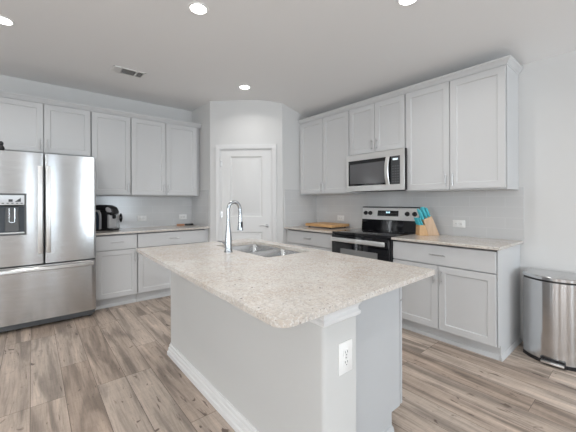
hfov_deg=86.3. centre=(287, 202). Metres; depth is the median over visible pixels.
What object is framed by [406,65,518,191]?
upper cabinet
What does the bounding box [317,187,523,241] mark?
backsplash
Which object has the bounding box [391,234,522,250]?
countertop
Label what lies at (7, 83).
wall
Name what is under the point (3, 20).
diffuser
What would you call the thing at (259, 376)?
kitchen island
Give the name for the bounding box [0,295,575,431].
floor
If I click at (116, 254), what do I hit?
base cabinet
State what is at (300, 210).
backsplash
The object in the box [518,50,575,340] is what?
wall
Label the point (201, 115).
wall
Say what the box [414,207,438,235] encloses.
knife block
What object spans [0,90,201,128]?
trim
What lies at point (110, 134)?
upper cabinet
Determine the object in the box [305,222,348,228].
cutting board
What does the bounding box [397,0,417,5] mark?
recessed light
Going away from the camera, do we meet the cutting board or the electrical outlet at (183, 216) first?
the cutting board
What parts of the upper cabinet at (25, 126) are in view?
door, door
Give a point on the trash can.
(549, 296)
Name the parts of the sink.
bowl, bowl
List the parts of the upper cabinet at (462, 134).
door, door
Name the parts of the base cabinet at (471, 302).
door, drawer, door, panel, shoe molding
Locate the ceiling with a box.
[0,0,575,117]
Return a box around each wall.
[0,75,191,121]
[192,101,209,241]
[210,100,282,242]
[282,103,306,243]
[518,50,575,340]
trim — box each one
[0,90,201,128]
[216,144,276,241]
[298,55,522,124]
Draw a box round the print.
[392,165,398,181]
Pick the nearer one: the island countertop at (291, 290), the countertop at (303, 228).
the island countertop at (291, 290)
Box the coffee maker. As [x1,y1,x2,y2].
[96,205,118,230]
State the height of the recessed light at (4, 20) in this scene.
0.012 m
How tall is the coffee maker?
0.330 m
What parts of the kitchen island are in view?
baseboard, post, panel, shoe molding, door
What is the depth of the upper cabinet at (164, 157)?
4.32 m
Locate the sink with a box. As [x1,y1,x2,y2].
[224,244,301,256]
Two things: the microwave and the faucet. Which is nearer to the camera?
the faucet
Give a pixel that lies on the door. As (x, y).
(246, 175)
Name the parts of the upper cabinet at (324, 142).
door, door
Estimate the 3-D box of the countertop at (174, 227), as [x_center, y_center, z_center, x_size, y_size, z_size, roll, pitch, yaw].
[-1.898,0.374,4.259,1.438,0.024,0.641,0,0,-40]
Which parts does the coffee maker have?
water tank, splash panel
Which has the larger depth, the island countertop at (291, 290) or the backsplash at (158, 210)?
the backsplash at (158, 210)
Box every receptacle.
[343,348,348,356]
[343,358,348,366]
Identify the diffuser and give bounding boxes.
[0,17,11,24]
[190,4,205,13]
[400,0,415,4]
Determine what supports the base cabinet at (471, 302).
on the floor
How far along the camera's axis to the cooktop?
3.49 m
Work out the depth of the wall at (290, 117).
4.48 m
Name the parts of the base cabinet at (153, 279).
door, drawer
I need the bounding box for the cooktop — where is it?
[332,228,415,238]
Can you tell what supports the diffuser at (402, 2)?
attached to the recessed light at (399, 2)
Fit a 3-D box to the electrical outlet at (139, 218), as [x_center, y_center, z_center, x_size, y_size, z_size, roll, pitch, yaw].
[-2.126,0.234,4.471,0.123,0.076,0.010,0,0,-40]
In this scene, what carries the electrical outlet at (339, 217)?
attached to the backsplash at (497, 214)
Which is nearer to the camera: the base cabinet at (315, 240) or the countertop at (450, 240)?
the countertop at (450, 240)
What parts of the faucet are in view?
spout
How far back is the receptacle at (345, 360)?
1.29 m
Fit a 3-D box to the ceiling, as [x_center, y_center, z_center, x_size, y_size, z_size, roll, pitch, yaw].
[-0.099,-1.432,0.058,7.330,0.481,10.010,0,0,-40]
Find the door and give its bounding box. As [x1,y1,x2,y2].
[220,149,271,240]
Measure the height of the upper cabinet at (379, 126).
0.594 m
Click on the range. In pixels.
(373, 240)
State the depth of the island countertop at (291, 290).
1.47 m
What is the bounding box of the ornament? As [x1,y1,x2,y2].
[0,141,4,149]
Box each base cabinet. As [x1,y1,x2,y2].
[95,233,136,309]
[135,229,207,301]
[287,229,331,251]
[393,240,521,361]
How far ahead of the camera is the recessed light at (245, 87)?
3.90 m
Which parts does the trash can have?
lid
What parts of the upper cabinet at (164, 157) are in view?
door, door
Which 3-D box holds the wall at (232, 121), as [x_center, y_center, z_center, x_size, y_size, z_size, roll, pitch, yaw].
[-0.600,-0.100,4.472,1.054,2.743,0.100,0,0,4]
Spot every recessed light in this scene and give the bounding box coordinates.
[0,15,14,25]
[188,2,208,14]
[238,85,250,89]
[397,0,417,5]
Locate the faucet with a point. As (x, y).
(228, 238)
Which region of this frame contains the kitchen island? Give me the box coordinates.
[167,271,401,431]
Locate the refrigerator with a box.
[0,150,95,332]
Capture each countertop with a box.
[96,225,209,234]
[136,238,434,327]
[284,226,359,233]
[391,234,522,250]
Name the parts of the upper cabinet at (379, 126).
door, door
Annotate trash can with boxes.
[523,268,575,371]
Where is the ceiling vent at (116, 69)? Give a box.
[110,65,145,78]
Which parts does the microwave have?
glass, handle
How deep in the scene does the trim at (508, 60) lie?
3.08 m
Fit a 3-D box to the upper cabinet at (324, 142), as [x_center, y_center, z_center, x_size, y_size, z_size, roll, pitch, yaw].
[0.593,-0.637,4.332,0.399,1.054,0.940,0,0,-40]
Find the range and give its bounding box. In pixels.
[331,206,419,261]
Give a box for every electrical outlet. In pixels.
[137,216,145,220]
[179,214,186,218]
[337,215,343,220]
[338,339,351,375]
[453,220,464,227]
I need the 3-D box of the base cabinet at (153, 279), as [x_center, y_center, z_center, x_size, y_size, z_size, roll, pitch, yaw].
[-1.714,0.831,4.409,0.962,0.889,0.641,0,0,-40]
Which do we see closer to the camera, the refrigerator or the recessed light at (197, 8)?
the recessed light at (197, 8)
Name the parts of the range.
oven handle, oven door, control panel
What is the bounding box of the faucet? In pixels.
[218,200,242,252]
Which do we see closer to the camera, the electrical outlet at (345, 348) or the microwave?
the electrical outlet at (345, 348)
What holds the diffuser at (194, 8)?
attached to the recessed light at (197, 8)
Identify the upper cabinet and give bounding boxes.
[0,97,90,156]
[91,111,130,195]
[130,117,199,196]
[300,111,365,194]
[349,94,405,155]
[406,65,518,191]
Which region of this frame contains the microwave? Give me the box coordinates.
[346,148,406,191]
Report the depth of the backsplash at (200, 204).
4.67 m
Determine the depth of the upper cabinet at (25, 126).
3.48 m
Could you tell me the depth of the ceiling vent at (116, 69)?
3.45 m
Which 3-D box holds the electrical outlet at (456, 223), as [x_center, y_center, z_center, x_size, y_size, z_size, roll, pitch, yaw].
[1.782,0.224,3.202,0.010,0.076,0.123,0,0,-40]
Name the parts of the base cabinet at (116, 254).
drawer, door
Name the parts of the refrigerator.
paddle trim, control panel, dispenser frame, door, handle, freezer drawer, handle, door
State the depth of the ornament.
3.01 m
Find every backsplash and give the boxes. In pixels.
[96,196,191,227]
[192,190,208,226]
[285,189,316,226]
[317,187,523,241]

